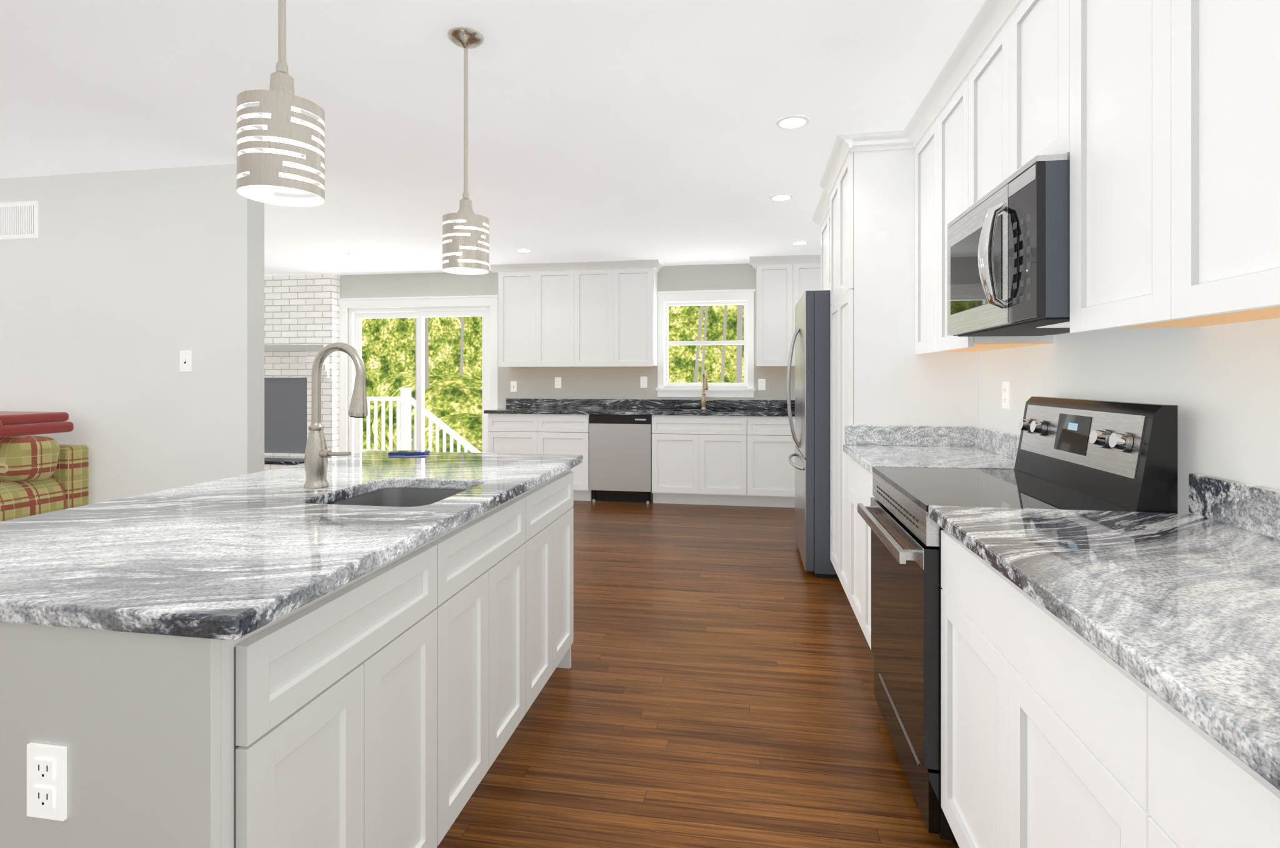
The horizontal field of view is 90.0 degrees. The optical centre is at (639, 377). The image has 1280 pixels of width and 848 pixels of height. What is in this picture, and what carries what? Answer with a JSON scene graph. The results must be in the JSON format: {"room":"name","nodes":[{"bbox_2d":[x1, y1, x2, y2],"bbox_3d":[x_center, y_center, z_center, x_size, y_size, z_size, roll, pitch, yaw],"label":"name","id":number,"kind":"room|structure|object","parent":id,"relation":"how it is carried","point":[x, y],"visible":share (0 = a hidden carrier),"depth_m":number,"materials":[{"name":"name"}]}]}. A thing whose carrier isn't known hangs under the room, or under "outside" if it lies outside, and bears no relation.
{"room":"kitchen","nodes":[
{"label":"kitchen","id":0,"kind":"room"},
{"bbox_2d":[0,163,264,504],"bbox_3d":[-4.372,0.027,4.022,4.429,2.460,0.125,0,0,10],"label":"wall","id":1,"kind":"structure","parent":0,"point":[120,290],"depth_m":3.71,"materials":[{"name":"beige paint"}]},
{"bbox_2d":[0,200,38,239],"bbox_3d":[-3.768,-0.943,3.851,0.340,0.220,0.010,0,0,10],"label":"air vent","id":2,"kind":"object","parent":1,"relation":"in","point":[19,220],"visible":1,"depth_m":3.84,"materials":[{"name":"white plastic"}]},
{"bbox_2d":[180,350,191,371],"bbox_3d":[-2.595,-0.091,3.648,0.072,0.118,0.016,0,0,10],"label":"light switch","id":3,"kind":"object","parent":1,"relation":"attached to","point":[185,360],"visible":1,"depth_m":3.65,"materials":[{"name":"white plastic"}]},
{"bbox_2d":[361,387,481,452],"bbox_3d":[-3.426,1.101,8.484,4.400,1.908,1.600,0,0,10],"label":"deck railing","id":4,"kind":"object","parent":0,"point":[405,402],"depth_m":9.14,"materials":[{"name":"white wood"}]},
{"bbox_2d":[0,0,985,275],"bbox_3d":[-2.615,-1.243,2.803,8.585,0.080,9.330,0,0,10],"label":"ceiling","id":5,"kind":"structure","parent":0,"point":[611,130],"depth_m":2.84,"materials":[{"name":"white paint"}]},
{"bbox_2d":[236,0,324,206],"bbox_3d":[-0.743,-0.789,1.328,0.160,0.828,0.160,0,0,10],"label":"pendant light","id":6,"kind":"object","parent":5,"relation":"hanging from","point":[279,163],"visible":1,"depth_m":1.29,"materials":[{"name":"silver metal"}]},
{"bbox_2d":[441,26,489,274],"bbox_3d":[-0.615,-0.789,2.260,0.160,0.828,0.160,0,0,10],"label":"pendant light","id":7,"kind":"object","parent":5,"relation":"hanging from","point":[469,228],"visible":1,"depth_m":2.23,"materials":[{"name":"silver metal"}]},
{"bbox_2d":[515,248,531,251],"bbox_3d":[-1.100,-1.200,6.053,0.156,0.006,0.156,0,0,10],"label":"recessed light","id":8,"kind":"object","parent":5,"relation":"in","point":[523,250],"visible":0.98,"depth_m":6.05,"materials":[{"name":"white paint"}]},
{"bbox_2d":[769,193,793,200],"bbox_3d":[0.943,-1.200,4.270,0.156,0.006,0.156,0,0,10],"label":"recessed light","id":9,"kind":"object","parent":5,"relation":"in","point":[781,197],"visible":1,"depth_m":4.26,"materials":[{"name":"white paint"}]},
{"bbox_2d":[775,115,809,129],"bbox_3d":[0.719,-1.200,3.015,0.156,0.006,0.156,0,0,10],"label":"recessed light","id":10,"kind":"object","parent":5,"relation":"in","point":[792,122],"visible":1,"depth_m":3.01,"materials":[{"name":"white paint"}]},
{"bbox_2d":[791,240,808,244],"bbox_3d":[1.429,-1.200,5.716,0.156,0.006,0.156,0,0,10],"label":"recessed light","id":11,"kind":"object","parent":5,"relation":"in","point":[799,242],"visible":0.98,"depth_m":5.71,"materials":[{"name":"white paint"}]},
{"bbox_2d":[340,263,794,493],"bbox_3d":[-1.844,0.027,7.333,8.585,2.460,0.140,0,0,10],"label":"wall","id":12,"kind":"structure","parent":0,"point":[594,382],"depth_m":7.05,"materials":[{"name":"grey paint"}]},
{"bbox_2d":[338,295,498,456],"bbox_3d":[-2.571,0.166,7.369,1.980,2.182,0.032,0,0,10],"label":"door frame","id":13,"kind":"structure","parent":12,"relation":"attached to","point":[491,301],"depth_m":7.38,"materials":[{"name":"white paint"}]},
{"bbox_2d":[348,305,489,453],"bbox_3d":[-2.557,0.222,7.454,1.780,2.070,0.100,0,0,10],"label":"sliding glass door","id":14,"kind":"structure","parent":12,"relation":"in","point":[356,316],"depth_m":7.42,"materials":[{"name":"white paint"}]},
{"bbox_2d":[510,381,516,391],"bbox_3d":[-1.419,0.102,7.181,0.072,0.118,0.016,0,0,10],"label":"electrical outlet","id":15,"kind":"object","parent":12,"relation":"attached to","point":[513,385],"visible":1,"depth_m":7.18,"materials":[{"name":"white plastic"}]},
{"bbox_2d":[496,266,581,366],"bbox_3d":[-1.054,-0.635,6.963,0.902,1.015,0.319,0,0,10],"label":"upper cabinet","id":16,"kind":"object","parent":12,"relation":"attached to","point":[539,309],"depth_m":6.81,"materials":[{"name":"white wood"}]},
{"bbox_2d":[555,377,561,388],"bbox_3d":[-0.909,0.059,7.098,0.072,0.118,0.008,0,0,10],"label":"electrical outlet","id":17,"kind":"object","parent":12,"relation":"attached to","point":[557,382],"visible":1,"depth_m":7.10,"materials":[{"name":"white plastic"}]},
{"bbox_2d":[581,264,658,366],"bbox_3d":[-0.282,-0.635,6.832,0.902,1.015,0.319,0,0,10],"label":"upper cabinet","id":18,"kind":"object","parent":12,"relation":"attached to","point":[619,304],"depth_m":6.67,"materials":[{"name":"white wood"}]},
{"bbox_2d":[640,376,646,387],"bbox_3d":[0.040,0.052,6.937,0.072,0.118,0.008,0,0,10],"label":"electrical outlet","id":19,"kind":"object","parent":12,"relation":"attached to","point":[643,381],"visible":1,"depth_m":6.93,"materials":[{"name":"white plastic"}]},
{"bbox_2d":[506,398,794,409],"bbox_3d":[0.364,0.287,6.870,3.786,0.099,0.027,0,0,10],"label":"backsplash","id":20,"kind":"structure","parent":12,"relation":"attached to","point":[642,404],"depth_m":6.88,"materials":[{"name":"black stone"}]},
{"bbox_2d":[655,288,755,397],"bbox_3d":[0.692,-0.356,6.803,1.053,1.137,0.054,0,0,10],"label":"window","id":21,"kind":"structure","parent":12,"relation":"in","point":[707,295],"depth_m":6.80,"materials":[{"name":"white paint"}]},
{"bbox_2d":[663,300,747,386],"bbox_3d":[0.705,-0.360,6.879,0.893,0.915,0.100,0,0,10],"label":"sash","id":22,"kind":"object","parent":21,"relation":"attached to","point":[667,342],"visible":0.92,"depth_m":6.87,"materials":[{"name":"white paint"}]},
{"bbox_2d":[758,378,765,389],"bbox_3d":[1.281,0.076,6.726,0.072,0.118,0.008,0,0,10],"label":"electrical outlet","id":23,"kind":"object","parent":12,"relation":"attached to","point":[761,384],"visible":1,"depth_m":6.72,"materials":[{"name":"white plastic"}]},
{"bbox_2d":[753,259,820,366],"bbox_3d":[1.549,-0.635,6.521,0.720,1.015,0.319,0,0,10],"label":"upper cabinet","id":24,"kind":"object","parent":12,"relation":"attached to","point":[780,285],"depth_m":6.40,"materials":[{"name":"white wood"}]},
{"bbox_2d":[436,493,959,847],"bbox_3d":[-2.615,1.287,2.803,8.585,0.060,9.330,0,0,10],"label":"floor","id":25,"kind":"structure","parent":0,"point":[712,685],"depth_m":2.40,"materials":[{"name":"brown wood"}]},
{"bbox_2d":[0,411,88,521],"bbox_3d":[-4.342,0.727,3.426,2.170,1.060,0.980,0,0,10],"label":"plaid sofa","id":26,"kind":"object","parent":25,"relation":"on","point":[39,474],"visible":0.62,"depth_m":3.47,"materials":[{"name":"fabric"}]},
{"bbox_2d":[0,411,73,438],"bbox_3d":[-3.673,0.255,3.512,0.800,0.115,0.466,0,0,10],"label":"blanket","id":27,"kind":"object","parent":26,"relation":"on","point":[13,424],"depth_m":3.48,"materials":[{"name":"red fabric"}]},
{"bbox_2d":[0,470,573,847],"bbox_3d":[-0.910,0.815,1.923,0.961,0.885,1.898,0,0,10],"label":"kitchen island","id":28,"kind":"object","parent":25,"relation":"on","point":[369,649],"depth_m":1.10,"materials":[{"name":"grey wood"}]},
{"bbox_2d":[26,741,67,821],"bbox_3d":[-0.892,0.607,0.960,0.066,0.108,0.008,0,0,10],"label":"outlet","id":29,"kind":"object","parent":28,"relation":"attached to","point":[46,762],"depth_m":0.96,"materials":[{"name":"white plastic"}]},
{"bbox_2d":[0,450,583,644],"bbox_3d":[-0.910,0.355,1.928,1.020,0.035,1.916,0,0,10],"label":"island countertop","id":30,"kind":"structure","parent":28,"relation":"on","point":[238,557],"depth_m":1.33,"materials":[{"name":"grey stone"}]},
{"bbox_2d":[303,341,368,488],"bbox_3d":[-0.928,0.115,1.955,0.217,0.443,0.069,0,0,16],"label":"island faucet","id":31,"kind":"object","parent":30,"relation":"on","point":[318,454],"visible":1,"depth_m":1.95,"materials":[{"name":"silver metal"}]},
{"bbox_2d":[320,482,472,504],"bbox_3d":[-0.710,0.468,1.911,0.422,0.216,0.492,0,0,10],"label":"sink","id":32,"kind":"object","parent":30,"relation":"in","point":[388,493],"depth_m":2.13,"materials":[{"name":"grey metal"}]},
{"bbox_2d":[388,450,429,454],"bbox_3d":[-1.013,0.330,2.810,0.156,0.012,0.076,0,0,-2],"label":"book","id":33,"kind":"object","parent":30,"relation":"on","point":[409,452],"visible":1,"depth_m":2.77,"materials":[{"name":"blue paper"}]},
{"bbox_2d":[264,273,339,470],"bbox_3d":[-4.358,0.028,7.392,1.630,2.458,0.583,0,0,10],"label":"fireplace","id":34,"kind":"object","parent":25,"relation":"on","point":[301,321],"visible":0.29,"depth_m":7.49,"materials":[{"name":"white brick"}]},
{"bbox_2d":[487,414,543,453],"bbox_3d":[-1.226,0.814,6.845,0.596,0.886,0.609,0,0,10],"label":"base cabinet","id":35,"kind":"object","parent":25,"relation":"on","point":[522,434],"depth_m":6.55,"materials":[{"name":"white wood"}]},
{"bbox_2d":[543,414,591,500],"bbox_3d":[-0.758,0.814,6.766,0.593,0.886,0.609,0,0,10],"label":"base cabinet","id":36,"kind":"object","parent":25,"relation":"on","point":[563,434],"depth_m":6.46,"materials":[{"name":"white wood"}]},
{"bbox_2d":[589,414,651,503],"bbox_3d":[-0.156,0.816,6.631,0.630,0.882,0.558,0,0,10],"label":"dishwasher","id":37,"kind":"object","parent":25,"relation":"on","point":[620,457],"visible":1,"depth_m":6.36,"materials":[{"name":"silver metal"}]},
{"bbox_2d":[738,416,794,507],"bbox_3d":[1.334,0.814,6.410,0.637,0.886,0.609,0,0,10],"label":"base cabinet","id":38,"kind":"object","parent":25,"relation":"on","point":[767,477],"depth_m":6.14,"materials":[{"name":"white wood"}]},
{"bbox_2d":[483,406,794,416],"bbox_3d":[0.313,0.354,6.569,3.786,0.034,0.638,0,0,10],"label":"countertop","id":39,"kind":"structure","parent":38,"relation":"on","point":[507,410],"depth_m":6.42,"materials":[{"name":"black stone"}]},
{"bbox_2d":[663,409,738,436],"bbox_3d":[0.635,0.468,6.536,0.712,0.216,0.432,0,0,10],"label":"sink","id":40,"kind":"object","parent":39,"relation":"in","point":[674,426],"depth_m":6.23,"materials":[{"name":"white ceramic"}]},
{"bbox_2d":[700,370,716,409],"bbox_3d":[0.713,0.130,6.685,0.166,0.412,0.193,0,0,10],"label":"faucet","id":41,"kind":"object","parent":39,"relation":"in","point":[704,399],"visible":1,"depth_m":6.74,"materials":[{"name":"beige metal"}]},
{"bbox_2d":[786,290,838,578],"bbox_3d":[1.426,0.357,4.399,0.814,1.800,0.896,0,0,10],"label":"refrigerator","id":42,"kind":"object","parent":25,"relation":"on","point":[810,340],"visible":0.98,"depth_m":4.00,"materials":[{"name":"grey metal"}]},
{"bbox_2d":[846,455,874,649],"bbox_3d":[1.285,0.814,2.782,0.603,0.886,0.783,0,0,10],"label":"base cabinet","id":43,"kind":"object","parent":25,"relation":"on","point":[859,482],"depth_m":2.97,"materials":[{"name":"white wood"}]},
{"bbox_2d":[841,442,1028,474],"bbox_3d":[1.269,0.354,2.784,0.635,0.034,0.777,0,0,10],"label":"countertop","id":44,"kind":"structure","parent":43,"relation":"on","point":[949,456],"depth_m":2.72,"materials":[{"name":"grey stone"}]},
{"bbox_2d":[826,142,978,594],"bbox_3d":[1.416,0.058,3.549,0.603,2.400,0.772,0,0,10],"label":"tall cabinet","id":45,"kind":"object","parent":25,"relation":"on","point":[875,377],"depth_m":3.20,"materials":[{"name":"white wood"}]},
{"bbox_2d":[857,396,1177,844],"bbox_3d":[1.087,0.663,2.029,0.653,1.187,0.757,0,0,10],"label":"range","id":46,"kind":"object","parent":25,"relation":"on","point":[1082,454],"visible":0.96,"depth_m":1.84,"materials":[{"name":"black metal"}]},
{"bbox_2d":[941,530,1101,847],"bbox_3d":[1.011,0.814,1.172,0.603,0.886,0.947,0,0,10],"label":"base cabinet","id":47,"kind":"object","parent":25,"relation":"on","point":[1021,696],"depth_m":1.23,"materials":[{"name":"white wood"}]},
{"bbox_2d":[928,505,1279,799],"bbox_3d":[0.872,0.354,0.448,0.635,0.034,2.416,0,0,10],"label":"countertop","id":48,"kind":"structure","parent":47,"relation":"on","point":[1185,606],"depth_m":0.99,"materials":[{"name":"grey stone"}]},
{"bbox_2d":[1101,660,1279,847],"bbox_3d":[0.866,0.814,0.314,0.603,0.886,1.028,0,0,10],"label":"base cabinet","id":49,"kind":"object","parent":25,"relation":"on","point":[1110,679],"depth_m":0.78,"materials":[{"name":"white wood"}]},
{"bbox_2d":[978,317,1279,513],"bbox_3d":[1.536,0.027,2.026,0.140,2.460,9.189,0,0,10],"label":"wall","id":50,"kind":"structure","parent":0,"point":[1219,385],"depth_m":1.65,"materials":[{"name":"beige paint"}]},
{"bbox_2d":[819,215,824,289],"bbox_3d":[1.609,-0.860,4.569,0.563,0.565,0.511,0,0,10],"label":"upper cabinet","id":51,"kind":"object","parent":50,"relation":"attached to","point":[821,222],"depth_m":4.81,"materials":[{"name":"white wood"}]},
{"bbox_2d":[824,210,826,289],"bbox_3d":[1.543,-0.860,4.181,0.563,0.565,0.511,0,0,10],"label":"upper cabinet","id":52,"kind":"object","parent":50,"relation":"attached to","point":[825,210],"depth_m":4.63,"materials":[{"name":"white wood"}]},
{"bbox_2d":[844,425,974,447],"bbox_3d":[1.322,0.287,3.155,0.599,0.099,0.027,0,0,10],"label":"backsplash","id":53,"kind":"structure","parent":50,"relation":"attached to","point":[963,435],"depth_m":3.14,"materials":[{"name":"grey stone"}]},
{"bbox_2d":[911,47,1053,354],"bbox_3d":[1.433,-0.654,2.724,0.293,1.053,0.842,0,0,10],"label":"upper cabinet","id":54,"kind":"object","parent":50,"relation":"attached to","point":[942,143],"depth_m":2.75,"materials":[{"name":"white wood"}]},
{"bbox_2d":[1001,381,1009,408],"bbox_3d":[1.589,0.077,2.783,0.008,0.118,0.072,0,0,10],"label":"electrical outlet","id":55,"kind":"object","parent":50,"relation":"attached to","point":[1005,394],"visible":1,"depth_m":2.77,"materials":[{"name":"white plastic"}]},
{"bbox_2d":[971,0,1066,204],"bbox_3d":[1.308,-0.868,1.991,0.293,0.550,0.765,0,0,10],"label":"upper cabinet","id":56,"kind":"object","parent":50,"relation":"attached to","point":[1019,70],"depth_m":1.96,"materials":[{"name":"white wood"}]},
{"bbox_2d":[947,153,1069,336],"bbox_3d":[1.235,-0.361,2.004,0.438,0.425,0.757,0,0,10],"label":"microwave","id":57,"kind":"object","parent":56,"relation":"attached to","point":[1008,256],"visible":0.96,"depth_m":1.81,"materials":[{"name":"grey metal"}]},
{"bbox_2d":[974,425,1279,539],"bbox_3d":[1.302,0.287,1.161,0.027,0.099,3.966,0,0,10],"label":"backsplash","id":58,"kind":"structure","parent":50,"relation":"attached to","point":[1253,508],"depth_m":1.46,"materials":[{"name":"grey stone"}]},
{"bbox_2d":[1059,0,1279,333],"bbox_3d":[1.177,-0.635,1.220,0.293,1.015,0.918,0,0,10],"label":"upper cabinet","id":59,"kind":"object","parent":50,"relation":"attached to","point":[1173,106],"depth_m":1.25,"materials":[{"name":"white wood"}]},
{"label":"outside","id":60,"kind":"structure","parent":0,"visible":0},
{"bbox_2d":[363,448,379,451],"bbox_3d":[1.608,2.132,24.370,23.000,0.050,31.410,0,0,10],"label":"ground","id":61,"kind":"structure","parent":60,"point":[365,449],"depth_m":18.60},
{"bbox_2d":[363,316,481,452],"bbox_3d":[-5.948,-3.702,18.702,8.893,14.090,7.558,0,0,22],"label":"bushes","id":62,"kind":"object","parent":61,"relation":"on","point":[475,423],"depth_m":16.09,"materials":[{"name":"green plant"}]},
{"bbox_2d":[692,304,743,382],"bbox_3d":[2.456,-3.958,17.825,5.788,13.577,11.326,0,0,43],"label":"trunk","id":63,"kind":"object","parent":61,"relation":"on","point":[739,317],"depth_m":13.54,"materials":[{"name":"brown plant"}]},
{"bbox_2d":[361,304,743,403],"bbox_3d":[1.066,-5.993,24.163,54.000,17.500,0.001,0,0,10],"label":"trees","id":64,"kind":"object","parent":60,"point":[392,364],"depth_m":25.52,"materials":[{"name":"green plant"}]}
]}

